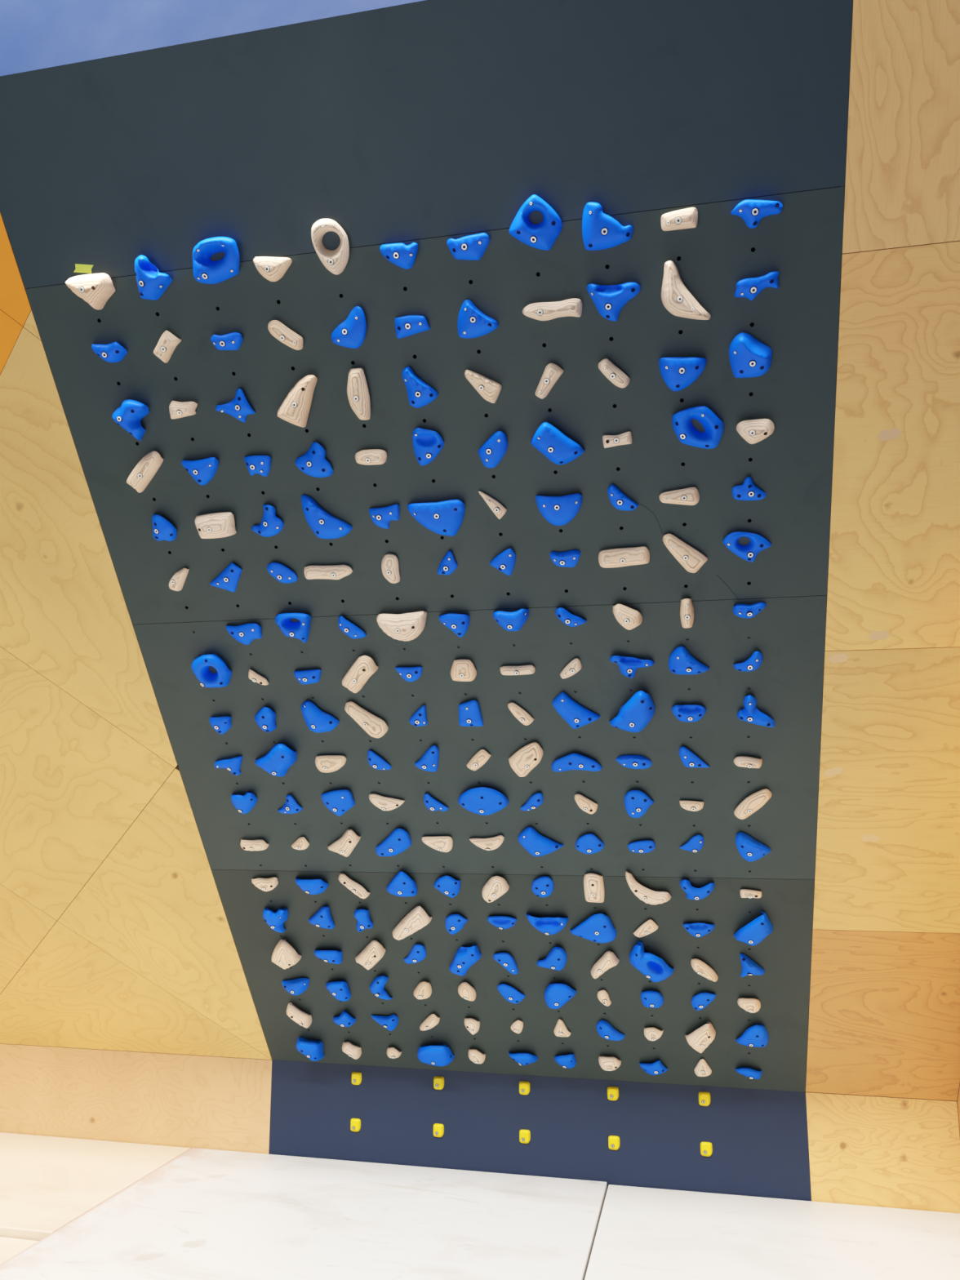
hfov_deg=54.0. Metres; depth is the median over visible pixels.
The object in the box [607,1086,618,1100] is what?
yellow foothold
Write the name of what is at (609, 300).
hold
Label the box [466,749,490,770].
hold
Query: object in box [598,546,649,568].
hold
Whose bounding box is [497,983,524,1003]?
hold
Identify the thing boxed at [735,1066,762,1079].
hold
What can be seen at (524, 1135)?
yellow foothold
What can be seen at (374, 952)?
hold
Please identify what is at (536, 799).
hold
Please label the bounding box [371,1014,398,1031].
hold
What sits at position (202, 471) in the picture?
hold
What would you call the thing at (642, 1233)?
mat
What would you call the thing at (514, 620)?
hold
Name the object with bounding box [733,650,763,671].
hold
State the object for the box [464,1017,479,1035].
hold
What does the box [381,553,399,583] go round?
hold
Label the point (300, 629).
hold
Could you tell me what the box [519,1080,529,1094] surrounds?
yellow foothold
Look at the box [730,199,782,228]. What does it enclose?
hold
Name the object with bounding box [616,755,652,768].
hold
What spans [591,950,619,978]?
hold
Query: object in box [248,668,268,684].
hold
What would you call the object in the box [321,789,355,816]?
hold
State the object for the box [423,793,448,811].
hold
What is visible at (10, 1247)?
mat
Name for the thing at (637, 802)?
hold
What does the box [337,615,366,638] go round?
hold
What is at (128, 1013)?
wall
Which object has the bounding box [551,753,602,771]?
hold
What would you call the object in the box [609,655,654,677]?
hold
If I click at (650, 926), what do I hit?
hold
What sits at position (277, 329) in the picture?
hold
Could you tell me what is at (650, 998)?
hold
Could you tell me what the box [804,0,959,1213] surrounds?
wall
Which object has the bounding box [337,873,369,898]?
hold
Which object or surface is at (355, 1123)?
yellow foothold
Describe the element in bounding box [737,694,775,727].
hold
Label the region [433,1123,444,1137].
yellow foothold
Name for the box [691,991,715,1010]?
hold
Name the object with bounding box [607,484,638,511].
hold
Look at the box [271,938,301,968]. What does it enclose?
hold
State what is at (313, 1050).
hold
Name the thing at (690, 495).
hold
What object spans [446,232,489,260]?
hold
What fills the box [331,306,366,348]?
hold
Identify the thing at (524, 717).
hold
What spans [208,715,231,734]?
hold
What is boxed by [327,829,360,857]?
hold
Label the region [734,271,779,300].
hold
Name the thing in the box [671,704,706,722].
hold
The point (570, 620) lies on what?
hold
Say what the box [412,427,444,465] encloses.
hold
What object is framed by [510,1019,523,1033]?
hold
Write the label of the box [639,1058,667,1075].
hold
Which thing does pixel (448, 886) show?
hold
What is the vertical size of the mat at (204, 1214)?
0.303 m
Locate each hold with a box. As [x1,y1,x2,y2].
[65,272,115,310]
[91,341,127,362]
[111,399,149,440]
[126,450,163,493]
[134,254,172,300]
[151,513,177,541]
[153,329,181,363]
[168,400,197,418]
[168,568,189,591]
[181,457,218,484]
[191,653,231,687]
[192,236,239,284]
[194,511,236,538]
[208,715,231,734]
[209,562,241,591]
[210,332,242,350]
[214,755,242,775]
[215,387,255,422]
[226,623,262,644]
[231,791,257,813]
[240,839,269,850]
[244,455,271,476]
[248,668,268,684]
[251,504,283,537]
[251,876,278,891]
[253,256,292,281]
[254,706,276,732]
[254,743,297,776]
[262,907,288,933]
[266,562,297,583]
[267,320,303,350]
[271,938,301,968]
[275,613,311,642]
[277,374,317,427]
[277,795,302,813]
[281,977,309,995]
[286,1002,311,1028]
[291,836,309,849]
[293,669,321,684]
[294,441,333,477]
[295,877,328,894]
[296,1037,324,1061]
[301,494,352,538]
[301,700,339,733]
[303,564,352,579]
[308,905,334,928]
[311,218,349,275]
[314,949,342,964]
[315,755,346,773]
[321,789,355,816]
[325,979,351,1001]
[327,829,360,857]
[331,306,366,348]
[333,1010,355,1026]
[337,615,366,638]
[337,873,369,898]
[342,655,377,693]
[342,1040,361,1059]
[344,701,388,737]
[346,368,370,420]
[353,908,373,931]
[355,448,386,465]
[355,939,385,969]
[367,750,391,769]
[368,504,399,528]
[368,793,404,810]
[369,974,392,999]
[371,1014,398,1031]
[375,828,411,856]
[376,611,426,641]
[379,242,417,269]
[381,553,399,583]
[386,871,417,897]
[386,1046,401,1058]
[392,905,431,940]
[394,315,430,338]
[395,666,422,681]
[401,366,438,408]
[403,943,426,963]
[407,499,465,536]
[408,705,427,726]
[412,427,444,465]
[413,981,431,999]
[414,745,439,771]
[417,1043,454,1066]
[419,1013,439,1031]
[422,835,453,852]
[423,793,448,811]
[433,875,460,897]
[437,550,457,574]
[438,613,469,637]
[444,914,467,934]
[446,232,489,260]
[448,943,481,975]
[450,659,476,681]
[457,299,498,338]
[457,786,508,815]
[457,982,475,1000]
[458,699,484,726]
[464,369,502,403]
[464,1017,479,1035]
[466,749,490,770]
[467,1048,485,1063]
[469,835,504,850]
[478,431,507,467]
[478,491,506,519]
[481,875,509,902]
[487,915,516,928]
[489,548,515,575]
[493,608,528,631]
[493,952,518,974]
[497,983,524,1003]
[499,664,535,675]
[507,702,533,725]
[508,194,562,250]
[508,742,543,777]
[508,1051,537,1065]
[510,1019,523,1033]
[517,826,564,856]
[520,792,543,810]
[522,297,582,320]
[525,913,568,934]
[530,422,584,465]
[531,875,553,897]
[534,363,564,399]
[535,493,582,525]
[536,946,567,970]
[544,982,577,1008]
[549,549,580,567]
[551,692,599,728]
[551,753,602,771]
[553,1018,571,1036]
[554,1052,576,1068]
[555,607,586,626]
[560,657,582,678]
[569,913,616,942]
[574,793,597,813]
[575,833,604,853]
[582,202,633,250]
[583,873,604,902]
[586,282,640,320]
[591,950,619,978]
[595,1019,625,1040]
[597,989,611,1006]
[598,358,630,387]
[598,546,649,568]
[598,1055,621,1071]
[602,431,632,448]
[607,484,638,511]
[608,690,655,732]
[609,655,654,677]
[612,604,642,630]
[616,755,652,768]
[624,790,653,817]
[625,871,671,904]
[627,840,655,853]
[629,941,674,982]
[633,919,657,937]
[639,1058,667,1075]
[640,990,663,1008]
[644,1026,663,1040]
[658,356,706,391]
[659,486,699,505]
[660,207,697,231]
[661,260,711,319]
[662,533,707,573]
[668,645,709,674]
[671,405,724,448]
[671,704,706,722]
[679,746,710,767]
[679,800,703,811]
[680,598,693,628]
[680,834,703,852]
[680,879,714,899]
[683,922,715,937]
[685,1021,715,1053]
[690,958,718,982]
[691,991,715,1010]
[693,1058,711,1076]
[722,531,771,561]
[728,332,772,377]
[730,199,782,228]
[732,476,766,500]
[733,602,766,617]
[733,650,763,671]
[733,756,762,768]
[733,788,771,819]
[733,911,773,946]
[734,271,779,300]
[735,831,770,862]
[735,1024,768,1047]
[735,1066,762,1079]
[736,418,774,444]
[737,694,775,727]
[737,997,760,1013]
[739,888,761,898]
[739,953,764,977]
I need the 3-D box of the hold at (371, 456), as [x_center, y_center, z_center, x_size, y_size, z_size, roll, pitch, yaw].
[-0.354,-0.593,3.065,0.110,0.041,0.046,-2,-10,11]
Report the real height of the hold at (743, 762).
0.042 m
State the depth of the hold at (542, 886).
3.77 m
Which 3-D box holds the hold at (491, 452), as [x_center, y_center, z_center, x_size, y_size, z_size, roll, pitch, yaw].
[0.046,-0.601,2.983,0.110,0.089,0.069,-9,-13,42]
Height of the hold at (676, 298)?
0.139 m
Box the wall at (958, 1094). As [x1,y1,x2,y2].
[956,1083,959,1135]
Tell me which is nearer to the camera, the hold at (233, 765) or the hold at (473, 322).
the hold at (473, 322)
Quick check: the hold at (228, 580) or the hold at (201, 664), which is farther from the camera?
the hold at (201, 664)
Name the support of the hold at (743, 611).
attached to the board
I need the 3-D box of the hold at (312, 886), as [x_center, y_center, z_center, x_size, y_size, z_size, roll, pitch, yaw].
[-0.712,1.041,3.982,0.141,0.073,0.090,-2,-10,14]
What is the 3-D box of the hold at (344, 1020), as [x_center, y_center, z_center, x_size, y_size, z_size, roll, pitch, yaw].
[-0.627,1.745,4.349,0.108,0.080,0.083,-8,-13,40]
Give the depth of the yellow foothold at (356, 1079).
4.48 m
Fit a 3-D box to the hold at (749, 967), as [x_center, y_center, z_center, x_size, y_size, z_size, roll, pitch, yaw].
[1.089,1.310,3.785,0.098,0.104,0.101,-4,-10,20]
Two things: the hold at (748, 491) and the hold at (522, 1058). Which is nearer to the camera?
the hold at (748, 491)
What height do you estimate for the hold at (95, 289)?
0.097 m
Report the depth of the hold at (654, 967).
3.83 m
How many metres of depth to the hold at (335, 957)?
4.14 m
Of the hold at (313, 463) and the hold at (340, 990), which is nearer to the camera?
the hold at (313, 463)
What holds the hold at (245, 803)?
attached to the board
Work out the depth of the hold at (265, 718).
3.60 m
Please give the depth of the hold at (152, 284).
2.88 m
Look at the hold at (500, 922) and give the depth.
3.90 m
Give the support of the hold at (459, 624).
attached to the board
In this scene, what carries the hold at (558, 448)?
attached to the board
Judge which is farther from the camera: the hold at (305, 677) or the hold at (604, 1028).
the hold at (604, 1028)
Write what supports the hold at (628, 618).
attached to the board
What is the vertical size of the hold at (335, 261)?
0.130 m
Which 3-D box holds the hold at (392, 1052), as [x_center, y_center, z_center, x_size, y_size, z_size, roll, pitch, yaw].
[-0.401,1.923,4.400,0.066,0.059,0.068,4,-11,-24]
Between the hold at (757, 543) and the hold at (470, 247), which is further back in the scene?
the hold at (757, 543)
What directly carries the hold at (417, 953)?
attached to the board
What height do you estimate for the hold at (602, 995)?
0.078 m
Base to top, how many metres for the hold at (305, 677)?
0.050 m
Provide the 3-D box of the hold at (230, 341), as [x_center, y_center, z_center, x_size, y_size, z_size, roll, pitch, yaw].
[-0.795,-0.940,2.966,0.111,0.045,0.052,-2,-10,14]
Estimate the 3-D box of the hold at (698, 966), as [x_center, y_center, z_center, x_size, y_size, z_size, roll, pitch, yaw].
[0.917,1.345,3.845,0.126,0.100,0.059,3,-10,-18]
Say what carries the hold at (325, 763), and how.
attached to the board
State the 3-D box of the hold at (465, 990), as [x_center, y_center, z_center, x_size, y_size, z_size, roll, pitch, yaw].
[-0.054,1.537,4.126,0.081,0.091,0.080,1,-10,-7]
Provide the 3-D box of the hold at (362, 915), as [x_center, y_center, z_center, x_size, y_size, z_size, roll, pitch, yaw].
[-0.506,1.199,4.031,0.080,0.106,0.104,-3,-10,17]
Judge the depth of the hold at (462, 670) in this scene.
3.36 m
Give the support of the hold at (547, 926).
attached to the board
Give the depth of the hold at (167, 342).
2.99 m
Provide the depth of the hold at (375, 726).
3.53 m
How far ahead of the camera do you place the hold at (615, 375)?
2.80 m
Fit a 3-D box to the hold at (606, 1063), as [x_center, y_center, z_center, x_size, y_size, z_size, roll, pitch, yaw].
[0.576,1.879,4.185,0.101,0.072,0.074,-2,-10,13]
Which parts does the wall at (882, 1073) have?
plywood panel, plywood panel, plywood panel, plywood panel, plywood panel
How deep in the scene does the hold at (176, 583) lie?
3.39 m
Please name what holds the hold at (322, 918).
attached to the board
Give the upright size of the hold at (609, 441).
0.039 m
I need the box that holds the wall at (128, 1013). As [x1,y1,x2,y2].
[0,211,272,1154]
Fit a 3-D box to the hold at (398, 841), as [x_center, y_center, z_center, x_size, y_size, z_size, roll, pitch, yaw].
[-0.348,0.820,3.818,0.174,0.116,0.083,-9,-13,43]
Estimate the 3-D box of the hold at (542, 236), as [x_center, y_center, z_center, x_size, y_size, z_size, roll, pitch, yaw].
[0.161,-1.172,2.666,0.116,0.114,0.134,7,-12,-34]
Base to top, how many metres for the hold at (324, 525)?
0.130 m
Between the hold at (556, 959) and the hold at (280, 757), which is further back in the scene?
the hold at (556, 959)
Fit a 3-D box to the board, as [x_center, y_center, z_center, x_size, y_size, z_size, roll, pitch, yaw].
[-0.053,0.510,3.376,2.471,4.046,2.509,-2,-10,12]
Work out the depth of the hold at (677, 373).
2.75 m
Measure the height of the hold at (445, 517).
0.099 m
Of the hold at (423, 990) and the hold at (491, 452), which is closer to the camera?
the hold at (491, 452)
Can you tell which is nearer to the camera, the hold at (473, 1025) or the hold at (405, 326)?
the hold at (405, 326)
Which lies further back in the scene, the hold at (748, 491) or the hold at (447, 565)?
the hold at (447, 565)
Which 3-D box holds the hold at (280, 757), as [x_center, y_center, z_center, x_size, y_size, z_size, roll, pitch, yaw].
[-0.796,0.473,3.700,0.193,0.124,0.116,-7,-12,37]
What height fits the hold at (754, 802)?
0.111 m
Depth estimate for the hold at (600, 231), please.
2.62 m
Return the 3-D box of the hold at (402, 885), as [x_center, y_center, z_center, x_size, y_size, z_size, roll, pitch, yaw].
[-0.319,1.012,3.915,0.109,0.110,0.136,8,-12,-38]
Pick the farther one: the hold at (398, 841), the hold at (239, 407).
the hold at (398, 841)
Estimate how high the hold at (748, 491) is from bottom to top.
0.060 m
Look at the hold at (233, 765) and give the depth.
3.74 m
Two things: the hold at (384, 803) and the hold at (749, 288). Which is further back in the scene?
the hold at (384, 803)
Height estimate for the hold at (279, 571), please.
0.064 m
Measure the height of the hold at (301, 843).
0.056 m
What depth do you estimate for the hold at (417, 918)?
3.96 m
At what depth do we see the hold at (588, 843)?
3.63 m
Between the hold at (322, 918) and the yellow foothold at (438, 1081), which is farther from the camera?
the yellow foothold at (438, 1081)
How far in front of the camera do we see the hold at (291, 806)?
3.80 m
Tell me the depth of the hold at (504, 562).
3.15 m
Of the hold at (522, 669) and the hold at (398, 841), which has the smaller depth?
the hold at (522, 669)
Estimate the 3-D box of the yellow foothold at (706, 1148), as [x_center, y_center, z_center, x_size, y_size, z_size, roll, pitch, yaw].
[0.989,2.227,4.118,0.052,0.059,0.014,-2,-10,12]
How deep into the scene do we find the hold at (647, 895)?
3.68 m
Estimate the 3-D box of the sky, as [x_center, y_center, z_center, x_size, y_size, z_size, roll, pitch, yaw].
[-1.287,-2.718,2.903,6.400,2.200,0.018,-2,-10,12]
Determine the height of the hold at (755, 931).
0.142 m
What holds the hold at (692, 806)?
attached to the board
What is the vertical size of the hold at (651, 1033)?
0.067 m
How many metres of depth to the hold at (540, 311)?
2.74 m
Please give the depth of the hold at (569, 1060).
4.20 m
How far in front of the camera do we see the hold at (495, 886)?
3.80 m
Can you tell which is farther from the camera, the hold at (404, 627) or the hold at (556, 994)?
the hold at (556, 994)
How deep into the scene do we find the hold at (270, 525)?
3.22 m
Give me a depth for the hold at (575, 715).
3.37 m
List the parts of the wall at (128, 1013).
orange panel, orange panel, plywood panel, plywood panel, plywood panel, plywood panel, plywood panel, plywood panel, plywood panel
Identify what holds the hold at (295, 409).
attached to the board
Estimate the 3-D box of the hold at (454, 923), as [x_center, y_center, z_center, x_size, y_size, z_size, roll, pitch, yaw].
[-0.106,1.193,3.956,0.074,0.094,0.104,7,-12,-37]
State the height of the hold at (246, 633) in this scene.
0.068 m
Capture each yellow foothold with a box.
[350,1118,360,1132]
[351,1071,361,1084]
[433,1075,444,1089]
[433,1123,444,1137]
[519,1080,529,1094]
[519,1129,530,1143]
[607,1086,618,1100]
[608,1135,619,1150]
[698,1091,710,1106]
[700,1142,712,1156]
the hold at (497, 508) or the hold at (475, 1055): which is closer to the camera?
the hold at (497, 508)
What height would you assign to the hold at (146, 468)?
0.116 m
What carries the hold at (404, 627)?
attached to the board
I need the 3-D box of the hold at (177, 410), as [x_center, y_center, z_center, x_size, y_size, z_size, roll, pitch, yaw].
[-0.973,-0.758,3.096,0.104,0.054,0.057,-1,-10,7]
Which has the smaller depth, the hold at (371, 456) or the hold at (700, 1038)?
the hold at (371, 456)
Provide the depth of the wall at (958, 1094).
3.94 m
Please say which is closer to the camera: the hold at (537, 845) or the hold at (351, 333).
the hold at (351, 333)
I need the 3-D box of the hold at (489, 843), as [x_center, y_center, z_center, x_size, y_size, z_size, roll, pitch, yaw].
[0.029,0.802,3.732,0.143,0.062,0.052,-3,-10,17]
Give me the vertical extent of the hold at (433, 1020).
0.090 m
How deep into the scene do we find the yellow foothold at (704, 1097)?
4.15 m
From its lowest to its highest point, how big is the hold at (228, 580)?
0.090 m
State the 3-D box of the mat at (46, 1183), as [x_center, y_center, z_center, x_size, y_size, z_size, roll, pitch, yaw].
[-3.148,2.602,4.453,3.359,0.302,0.949,-2,-10,12]
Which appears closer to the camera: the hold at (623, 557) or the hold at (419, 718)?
the hold at (623, 557)
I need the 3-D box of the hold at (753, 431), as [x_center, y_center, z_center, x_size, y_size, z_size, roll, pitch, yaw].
[0.825,-0.621,2.821,0.111,0.059,0.067,-2,-10,13]
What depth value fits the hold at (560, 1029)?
4.13 m
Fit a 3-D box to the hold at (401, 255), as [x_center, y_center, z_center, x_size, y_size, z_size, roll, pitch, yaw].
[-0.235,-1.127,2.759,0.119,0.062,0.067,-2,-10,10]
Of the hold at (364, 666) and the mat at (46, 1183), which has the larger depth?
the mat at (46, 1183)
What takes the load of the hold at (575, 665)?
attached to the board
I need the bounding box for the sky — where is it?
[0,0,424,75]
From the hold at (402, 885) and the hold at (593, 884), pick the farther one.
the hold at (402, 885)
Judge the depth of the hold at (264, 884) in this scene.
4.01 m
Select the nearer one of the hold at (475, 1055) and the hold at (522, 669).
the hold at (522, 669)
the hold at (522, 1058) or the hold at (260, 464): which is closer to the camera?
the hold at (260, 464)
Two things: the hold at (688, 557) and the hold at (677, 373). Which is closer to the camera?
the hold at (677, 373)
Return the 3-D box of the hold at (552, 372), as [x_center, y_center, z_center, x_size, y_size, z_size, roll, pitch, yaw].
[0.204,-0.784,2.858,0.048,0.082,0.103,9,-13,-42]
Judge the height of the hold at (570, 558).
0.049 m
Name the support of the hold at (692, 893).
attached to the board
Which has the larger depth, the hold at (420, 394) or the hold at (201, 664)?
the hold at (201, 664)
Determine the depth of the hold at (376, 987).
4.19 m
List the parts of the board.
tape strip, board panel, board panel, board panel, board panel, kick panel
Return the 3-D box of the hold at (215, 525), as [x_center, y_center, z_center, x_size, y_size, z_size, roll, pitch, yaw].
[-0.915,-0.396,3.268,0.152,0.078,0.080,-2,-10,14]
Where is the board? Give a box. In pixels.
[0,0,853,1200]
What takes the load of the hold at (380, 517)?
attached to the board
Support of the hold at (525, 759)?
attached to the board
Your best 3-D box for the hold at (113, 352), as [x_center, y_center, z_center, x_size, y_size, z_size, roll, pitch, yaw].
[-1.194,-0.931,3.041,0.118,0.058,0.067,-2,-10,14]
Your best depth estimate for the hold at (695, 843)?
3.56 m
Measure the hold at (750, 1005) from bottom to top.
0.066 m
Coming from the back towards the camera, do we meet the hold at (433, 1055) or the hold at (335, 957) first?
the hold at (433, 1055)
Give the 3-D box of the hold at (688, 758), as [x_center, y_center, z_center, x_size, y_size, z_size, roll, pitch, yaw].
[0.768,0.424,3.404,0.119,0.073,0.056,4,-10,-22]
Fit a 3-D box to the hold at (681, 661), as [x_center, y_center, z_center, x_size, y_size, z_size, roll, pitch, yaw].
[0.710,0.072,3.230,0.124,0.089,0.099,6,-11,-30]
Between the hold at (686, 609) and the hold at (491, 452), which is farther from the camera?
the hold at (686, 609)
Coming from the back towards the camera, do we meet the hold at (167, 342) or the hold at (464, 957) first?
the hold at (464, 957)
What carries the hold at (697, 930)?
attached to the board
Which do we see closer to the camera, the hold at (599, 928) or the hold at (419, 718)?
the hold at (419, 718)
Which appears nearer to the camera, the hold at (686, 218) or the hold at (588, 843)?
the hold at (686, 218)
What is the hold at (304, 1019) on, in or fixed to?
attached to the board
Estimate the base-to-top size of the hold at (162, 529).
0.086 m
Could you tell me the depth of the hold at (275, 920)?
4.08 m
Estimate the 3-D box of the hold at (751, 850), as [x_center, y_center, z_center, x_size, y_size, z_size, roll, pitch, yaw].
[1.020,0.775,3.533,0.135,0.113,0.088,1,-10,-7]
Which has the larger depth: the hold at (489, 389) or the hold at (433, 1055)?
the hold at (433, 1055)
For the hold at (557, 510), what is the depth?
3.02 m
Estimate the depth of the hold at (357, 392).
2.95 m
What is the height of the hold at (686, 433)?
0.104 m
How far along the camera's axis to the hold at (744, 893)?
3.62 m
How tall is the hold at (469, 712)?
0.090 m
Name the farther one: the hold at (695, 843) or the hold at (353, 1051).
the hold at (353, 1051)
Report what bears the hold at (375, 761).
attached to the board
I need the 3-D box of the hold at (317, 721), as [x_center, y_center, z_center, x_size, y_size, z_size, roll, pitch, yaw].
[-0.611,0.294,3.593,0.143,0.115,0.099,3,-10,-18]
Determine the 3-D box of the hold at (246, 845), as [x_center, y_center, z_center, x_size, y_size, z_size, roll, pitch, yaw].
[-0.944,0.857,3.939,0.127,0.049,0.052,-2,-10,13]
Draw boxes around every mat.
[0,1132,191,1240]
[0,1147,607,1279]
[0,1236,38,1264]
[584,1184,959,1279]
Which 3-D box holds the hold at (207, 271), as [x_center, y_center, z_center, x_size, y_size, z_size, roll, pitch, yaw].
[-0.801,-1.150,2.847,0.173,0.106,0.108,-3,-10,15]
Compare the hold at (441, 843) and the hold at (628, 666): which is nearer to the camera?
the hold at (628, 666)
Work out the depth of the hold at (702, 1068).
4.10 m
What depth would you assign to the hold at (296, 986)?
4.27 m
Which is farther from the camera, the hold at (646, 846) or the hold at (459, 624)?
the hold at (646, 846)
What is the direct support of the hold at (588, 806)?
attached to the board
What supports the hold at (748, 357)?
attached to the board
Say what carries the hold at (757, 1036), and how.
attached to the board
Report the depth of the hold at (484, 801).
3.60 m
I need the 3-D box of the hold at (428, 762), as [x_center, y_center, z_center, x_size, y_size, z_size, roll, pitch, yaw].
[-0.189,0.454,3.596,0.069,0.096,0.121,9,-13,-43]
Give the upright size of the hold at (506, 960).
0.101 m
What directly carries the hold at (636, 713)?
attached to the board
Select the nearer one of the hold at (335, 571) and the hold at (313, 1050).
the hold at (335, 571)
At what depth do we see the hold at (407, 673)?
3.41 m
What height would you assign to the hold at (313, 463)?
0.097 m
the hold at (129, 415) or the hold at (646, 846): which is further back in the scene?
the hold at (646, 846)
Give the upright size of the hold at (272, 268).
0.066 m
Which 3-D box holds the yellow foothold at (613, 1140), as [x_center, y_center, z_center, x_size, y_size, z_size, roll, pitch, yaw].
[0.597,2.242,4.199,0.052,0.059,0.014,-2,-10,12]

